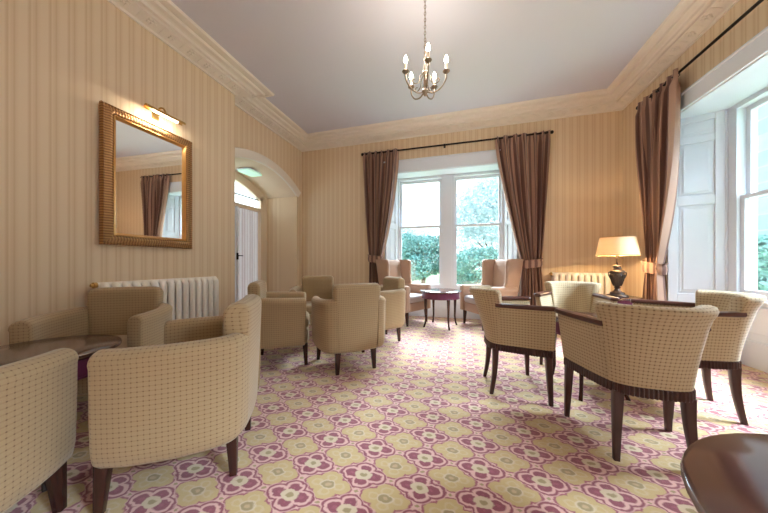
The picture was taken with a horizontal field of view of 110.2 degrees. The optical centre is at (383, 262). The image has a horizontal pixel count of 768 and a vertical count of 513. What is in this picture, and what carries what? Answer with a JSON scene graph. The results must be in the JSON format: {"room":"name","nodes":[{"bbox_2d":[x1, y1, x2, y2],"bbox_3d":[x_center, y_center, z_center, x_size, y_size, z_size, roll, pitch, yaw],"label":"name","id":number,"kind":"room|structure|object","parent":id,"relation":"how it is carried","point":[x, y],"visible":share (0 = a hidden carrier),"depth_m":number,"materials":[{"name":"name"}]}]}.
{"room":"hotel lounge","nodes":[
{"label":"hotel lounge","id":0,"kind":"room"},
{"bbox_2d":[0,0,234,345],"bbox_3d":[-2.985,-0.700,1.111,0.550,3.400,5.290,0,0,16],"label":"wall","id":1,"kind":"structure","parent":0,"point":[59,59],"depth_m":2.13,"materials":[{"name":"paper"}]},
{"bbox_2d":[99,100,191,248],"bbox_3d":[-2.231,-0.748,2.591,0.050,1.185,0.790,0,0,15],"label":"wall mirror","id":2,"kind":"object","parent":1,"relation":"attached to","point":[145,168],"visible":1,"depth_m":2.50,"materials":[{"name":"gilded wood"},{"name":"mirror glass"}]},
{"bbox_2d":[116,120,181,238],"bbox_3d":[-2.243,-0.748,2.594,0.006,0.985,0.590,0,0,15],"label":"mirror glass","id":3,"kind":"object","parent":2,"relation":"attached to","point":[148,164],"depth_m":2.55,"materials":[{"name":"silver metal"}]},
{"bbox_2d":[144,103,185,125],"bbox_3d":[-2.176,-1.469,2.621,0.171,0.113,0.350,0,0,16],"label":"picture light","id":4,"kind":"object","parent":1,"relation":"attached to","point":[156,112],"visible":1,"depth_m":2.61,"materials":[{"name":"gold metal"}]},
{"bbox_2d":[107,0,739,151],"bbox_3d":[-0.033,-2.320,1.329,5.368,0.164,6.948,0,0,16],"label":"trim","id":5,"kind":"structure","parent":1,"relation":"attached to","point":[689,20],"depth_m":3.52,"materials":[{"name":"paint"}]},
{"bbox_2d":[235,106,301,291],"bbox_3d":[-1.996,-0.700,4.884,0.370,3.400,2.510,0,0,16],"label":"wall","id":6,"kind":"structure","parent":0,"point":[250,134],"depth_m":5.25,"materials":[{"name":"paper"}]},
{"bbox_2d":[236,167,261,176],"bbox_3d":[-2.325,-1.574,4.662,0.300,0.035,0.380,0,0,16],"label":"soffit light","id":7,"kind":"object","parent":6,"relation":"attached to","point":[248,171],"visible":0.98,"depth_m":4.61,"materials":[{"name":"green"}]},
{"bbox_2d":[235,157,296,198],"bbox_3d":[-2.279,-1.502,4.534,0.719,0.405,1.680,0,0,16],"label":"trim","id":8,"kind":"structure","parent":6,"relation":"attached to","point":[270,184],"depth_m":4.94,"materials":[{"name":"beige paint"}]},
{"bbox_2d":[235,147,300,196],"bbox_3d":[-1.910,-1.513,4.480,0.058,0.435,1.775,0,0,16],"label":"trim","id":9,"kind":"structure","parent":6,"relation":"attached to","point":[239,152],"depth_m":4.42,"materials":[{"name":"paint"}]},
{"bbox_2d":[267,198,280,291],"bbox_3d":[-2.505,-0.375,4.598,0.450,2.750,1.920,0,0,16],"label":"wall","id":10,"kind":"structure","parent":0,"point":[274,204],"depth_m":5.38,"materials":[{"name":"paint"}]},
{"bbox_2d":[235,171,266,301],"bbox_3d":[-2.613,-0.312,4.630,0.124,2.625,1.680,0,0,16],"label":"door frame","id":11,"kind":"structure","parent":10,"relation":"attached to","point":[241,180],"depth_m":5.21,"materials":[{"name":"beige paint"}]},
{"bbox_2d":[239,208,257,299],"bbox_3d":[-2.692,-0.035,4.621,0.020,1.970,1.440,0,0,16],"label":"door","id":12,"kind":"structure","parent":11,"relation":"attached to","point":[248,219],"depth_m":5.05,"materials":[{"name":"white wood"}]},
{"bbox_2d":[4,316,767,512],"bbox_3d":[-0.108,1.060,1.617,7.100,0.120,7.850,0,0,16],"label":"floor","id":13,"kind":"structure","parent":0,"point":[422,430],"depth_m":1.46,"materials":[{"name":"carpet"}]},
{"bbox_2d":[0,348,78,512],"bbox_3d":[-1.521,0.594,0.795,0.698,0.812,0.583,0,0,-9],"label":"armchair","id":14,"kind":"object","parent":13,"relation":"on","point":[38,394],"visible":1,"depth_m":0.93,"materials":[{"name":"beige fabric"}]},
{"bbox_2d":[0,335,121,491],"bbox_3d":[-1.712,0.715,1.323,0.600,0.570,0.600,0,0,-13],"label":"round table","id":15,"kind":"object","parent":13,"relation":"on","point":[85,346],"visible":0.34,"depth_m":1.36,"materials":[{"name":"brown wood"}]},
{"bbox_2d":[8,286,172,394],"bbox_3d":[-1.940,0.594,1.881,0.698,0.812,0.583,0,0,-17],"label":"armchair","id":16,"kind":"object","parent":13,"relation":"on","point":[138,316],"visible":0.53,"depth_m":1.94,"materials":[{"name":"beige fabric"}]},
{"bbox_2d":[89,276,218,319],"bbox_3d":[-2.145,0.577,2.678,0.158,0.846,1.186,0,0,16],"label":"radiator","id":17,"kind":"object","parent":13,"relation":"on","point":[193,297],"visible":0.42,"depth_m":2.78,"materials":[{"name":"metal"}]},
{"bbox_2d":[87,294,261,512],"bbox_3d":[-0.963,0.594,1.382,0.583,0.812,0.698,0,0,-17],"label":"armchair","id":18,"kind":"object","parent":13,"relation":"on","point":[194,392],"visible":1,"depth_m":1.08,"materials":[{"name":"beige fabric"}]},
{"bbox_2d":[247,280,309,364],"bbox_3d":[-1.083,0.594,2.809,0.583,0.812,0.698,0,0,-16],"label":"armchair","id":19,"kind":"object","parent":13,"relation":"on","point":[285,319],"visible":0.81,"depth_m":2.52,"materials":[{"name":"beige fabric"}]},
{"bbox_2d":[289,276,333,325],"bbox_3d":[-0.930,0.594,3.700,0.698,0.812,0.583,0,0,-9],"label":"armchair","id":20,"kind":"object","parent":13,"relation":"on","point":[320,286],"visible":0.31,"depth_m":3.87,"materials":[{"name":"beige fabric"}]},
{"bbox_2d":[311,283,385,375],"bbox_3d":[-0.347,0.594,2.664,0.698,0.812,0.583,0,0,-26],"label":"armchair","id":21,"kind":"object","parent":13,"relation":"on","point":[353,320],"visible":1,"depth_m":2.40,"materials":[{"name":"beige fabric"}]},
{"bbox_2d":[380,276,405,340],"bbox_3d":[-0.071,0.594,3.508,0.583,0.812,0.698,0,0,-27],"label":"armchair","id":22,"kind":"object","parent":13,"relation":"on","point":[392,290],"visible":0.5,"depth_m":3.27,"materials":[{"name":"beige fabric"}]},
{"bbox_2d":[376,259,430,326],"bbox_3d":[0.317,0.469,4.629,0.666,1.062,0.737,0,0,-45],"label":"armchair","id":23,"kind":"object","parent":13,"relation":"on","point":[414,301],"visible":0.5,"depth_m":4.58,"materials":[{"name":"beige fabric"}]},
{"bbox_2d":[410,293,423,302],"bbox_3d":[0.395,0.583,4.550,0.510,0.115,0.456,0,0,45],"label":"seat cushion","id":24,"kind":"object","parent":23,"relation":"on","point":[414,297],"depth_m":4.36,"materials":[{"name":"beige fabric"}]},
{"bbox_2d":[420,288,461,330],"bbox_3d":[0.897,0.714,4.253,0.650,0.572,0.650,0,0,30],"label":"round table","id":25,"kind":"object","parent":13,"relation":"on","point":[433,294],"visible":1,"depth_m":4.05,"materials":[{"name":"brown wood"}]},
{"bbox_2d":[460,259,523,330],"bbox_3d":[1.715,0.469,4.294,0.737,1.062,0.666,0,0,-16],"label":"armchair","id":26,"kind":"object","parent":13,"relation":"on","point":[504,276],"visible":0.5,"depth_m":4.34,"materials":[{"name":"beige fabric"}]},
{"bbox_2d":[464,295,475,303],"bbox_3d":[1.608,0.583,4.263,0.510,0.115,0.456,0,0,-16],"label":"seat cushion","id":27,"kind":"object","parent":26,"relation":"on","point":[468,299],"depth_m":4.26,"materials":[{"name":"beige fabric"}]},
{"bbox_2d":[469,285,557,406],"bbox_3d":[0.989,0.600,2.186,0.564,0.800,0.657,0,0,12],"label":"armchair","id":28,"kind":"object","parent":13,"relation":"on","point":[510,324],"visible":0.99,"depth_m":1.97,"materials":[{"name":"beige fabric"}]},
{"bbox_2d":[533,281,619,364],"bbox_3d":[1.903,0.600,2.715,0.657,0.800,0.564,0,0,32],"label":"armchair","id":29,"kind":"object","parent":13,"relation":"on","point":[569,295],"visible":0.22,"depth_m":2.80,"materials":[{"name":"beige fabric"}]},
{"bbox_2d":[549,272,610,293],"bbox_3d":[2.925,0.570,3.967,0.844,0.860,0.138,0,0,16],"label":"radiator","id":30,"kind":"object","parent":13,"relation":"on","point":[603,279],"visible":0.34,"depth_m":3.91,"materials":[{"name":"metal"}]},
{"bbox_2d":[553,311,630,401],"bbox_3d":[1.604,0.715,2.130,0.570,0.570,0.570,0,0,-1],"label":"round table","id":31,"kind":"object","parent":13,"relation":"on","point":[557,330],"visible":0.14,"depth_m":2.09,"materials":[{"name":"brown wood"}]},
{"bbox_2d":[605,294,643,304],"bbox_3d":[2.870,0.705,3.297,0.470,0.590,0.470,0,0,-1],"label":"round table","id":32,"kind":"object","parent":13,"relation":"on","point":[623,300],"visible":0.12,"depth_m":3.11,"materials":[{"name":"brown wood"}]},
{"bbox_2d":[595,236,640,296],"bbox_3d":[2.870,0.045,3.297,0.430,0.729,0.430,0,0,16],"label":"table lamp","id":33,"kind":"object","parent":32,"relation":"on","point":[617,246],"visible":0.98,"depth_m":3.22,"materials":[{"name":"beige fabric"}]},
{"bbox_2d":[555,301,719,461],"bbox_3d":[1.375,0.600,1.445,0.657,0.800,0.564,0,0,17],"label":"armchair","id":34,"kind":"object","parent":13,"relation":"on","point":[648,352],"visible":1,"depth_m":1.31,"materials":[{"name":"beige fabric"}]},
{"bbox_2d":[630,290,766,425],"bbox_3d":[2.185,0.600,1.867,0.564,0.800,0.657,0,0,26],"label":"armchair","id":35,"kind":"object","parent":13,"relation":"on","point":[726,339],"visible":0.38,"depth_m":1.67,"materials":[{"name":"beige fabric"}]},
{"bbox_2d":[680,433,767,512],"bbox_3d":[0.915,0.715,0.289,0.800,0.570,0.800,0,0,5],"label":"round table","id":36,"kind":"object","parent":13,"relation":"on","point":[721,473],"visible":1,"depth_m":0.55,"materials":[{"name":"brown wood"}]},
{"bbox_2d":[171,0,680,133],"bbox_3d":[0.173,-2.460,1.511,6.500,0.120,7.800,0,0,16],"label":"ceiling","id":37,"kind":"structure","parent":0,"point":[327,65],"depth_m":3.00,"materials":[{"name":"paint"}]},
{"bbox_2d":[402,1,449,99],"bbox_3d":[0.365,-1.912,2.289,0.388,0.974,0.398,0,0,16],"label":"chandelier","id":38,"kind":"object","parent":37,"relation":"hanging from","point":[425,90],"visible":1,"depth_m":2.27,"materials":[{"name":"silver metal"}]},
{"bbox_2d":[302,110,622,292],"bbox_3d":[1.015,-0.700,4.983,5.364,3.400,0.660,0,0,16],"label":"wall","id":39,"kind":"structure","parent":0,"point":[584,204],"depth_m":4.22,"materials":[{"name":"paper"}]},
{"bbox_2d":[409,299,480,319],"bbox_3d":[1.190,0.750,4.947,1.960,0.500,0.114,0,0,16],"label":"trim","id":40,"kind":"structure","parent":39,"relation":"attached to","point":[440,310],"depth_m":4.92,"materials":[{"name":"white paint"}]},
{"bbox_2d":[398,170,503,289],"bbox_3d":[1.196,-0.552,4.968,2.060,2.165,0.210,0,0,16],"label":"window","id":41,"kind":"structure","parent":39,"relation":"in","point":[448,225],"depth_m":4.91,"materials":[{"name":"white paint"}]},
{"bbox_2d":[384,150,518,295],"bbox_3d":[1.127,-0.425,4.748,2.550,2.850,0.350,0,0,16],"label":"trim","id":42,"kind":"structure","parent":39,"relation":"attached to","point":[480,158],"depth_m":4.65,"materials":[{"name":"white paint"}]},
{"bbox_2d":[361,130,553,155],"bbox_3d":[1.094,-2.005,4.559,3.144,0.054,0.112,0,0,16],"label":"curtain rod","id":43,"kind":"object","parent":39,"relation":"attached to","point":[551,131],"visible":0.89,"depth_m":4.50,"materials":[{"name":"black metal"}]},
{"bbox_2d":[363,148,398,283],"bbox_3d":[-0.068,-0.522,4.854,0.687,3.015,0.172,0,0,18],"label":"curtain","id":44,"kind":"object","parent":43,"relation":"hanging from","point":[380,178],"visible":0.73,"depth_m":4.87,"materials":[{"name":"brown fabric"}]},
{"bbox_2d":[495,130,550,304],"bbox_3d":[2.165,-0.522,4.219,0.780,3.015,0.170,0,0,16],"label":"curtain","id":45,"kind":"object","parent":43,"relation":"hanging from","point":[523,161],"visible":0.8,"depth_m":4.20,"materials":[{"name":"brown fabric"}]},
{"bbox_2d":[623,0,767,298],"bbox_3d":[2.929,-0.700,0.721,0.666,3.400,7.800,0,0,16],"label":"wall","id":46,"kind":"structure","parent":0,"point":[756,20],"depth_m":2.83,"materials":[{"name":"paper"}]},
{"bbox_2d":[636,0,763,109],"bbox_3d":[2.905,-2.000,2.049,0.112,0.054,2.954,0,0,16],"label":"curtain rod","id":47,"kind":"object","parent":46,"relation":"attached to","point":[758,2],"visible":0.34,"depth_m":2.35,"materials":[{"name":"black metal"}]},
{"bbox_2d":[635,68,680,300],"bbox_3d":[3.184,-0.522,3.138,0.180,3.015,0.756,0,0,16],"label":"curtain","id":48,"kind":"object","parent":47,"relation":"hanging from","point":[657,117],"visible":0.88,"depth_m":3.05,"materials":[{"name":"brown fabric"}]},
{"bbox_2d":[667,26,767,302],"bbox_3d":[3.154,-0.403,2.029,0.456,2.805,2.340,0,0,16],"label":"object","id":49,"kind":"structure","parent":46,"relation":"attached to","point":[696,247],"depth_m":2.90,"materials":[{"name":"white paint"}]},
{"bbox_2d":[725,86,767,306],"bbox_3d":[3.431,-0.615,1.971,0.210,2.030,1.880,0,0,16],"label":"window","id":50,"kind":"structure","parent":46,"relation":"in","point":[740,119],"depth_m":2.72,"materials":[{"name":"white paint"}]},
{"bbox_2d":[740,306,767,372],"bbox_3d":[3.409,0.690,1.977,0.116,0.620,1.780,0,0,16],"label":"trim","id":51,"kind":"structure","parent":46,"relation":"attached to","point":[754,354],"depth_m":2.51,"materials":[{"name":"white paint"}]},
{"bbox_2d":[758,103,767,284],"bbox_3d":[7.303,-1.675,2.067,0.660,6.150,20.000,0,0,16],"label":"sky","id":52,"kind":"structure","parent":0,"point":[763,110],"depth_m":5.71,"materials":[{"name":"white"}]},
{"label":"outside","id":53,"kind":"structure","parent":0,"visible":0},
{"bbox_2d":[412,270,477,284],"bbox_3d":[5.513,1.560,19.225,80.000,0.280,80.000,0,0,16],"label":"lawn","id":54,"kind":"structure","parent":53,"point":[433,279],"depth_m":21.75,"materials":[{"name":"white"}]},
{"bbox_2d":[402,224,432,248],"bbox_3d":[1.682,-1.119,25.339,6.549,5.061,6.485,0,0,16],"label":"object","id":55,"kind":"object","parent":54,"relation":"on","point":[410,231],"visible":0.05,"depth_m":24.67,"materials":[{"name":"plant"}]},
{"bbox_2d":[402,233,438,283],"bbox_3d":[1.988,-0.140,15.136,3.694,3.104,3.188,0,0,-30],"label":"shrub","id":56,"kind":"object","parent":54,"relation":"on","point":[413,248],"visible":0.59,"depth_m":14.28,"materials":[{"name":"green plant"}]},
{"bbox_2d":[457,177,498,258],"bbox_3d":[6.609,-2.323,17.097,5.668,7.464,6.843,0,0,16],"label":"round tree","id":57,"kind":"object","parent":54,"relation":"on","point":[480,200],"visible":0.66,"depth_m":15.75,"materials":[{"name":"green plant"}]},
{"bbox_2d":[457,246,498,284],"bbox_3d":[3.820,0.340,11.479,2.399,2.141,2.218,0,0,16],"label":"shrub","id":58,"kind":"object","parent":54,"relation":"on","point":[466,265],"visible":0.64,"depth_m":11.03,"materials":[{"name":"green plant"}]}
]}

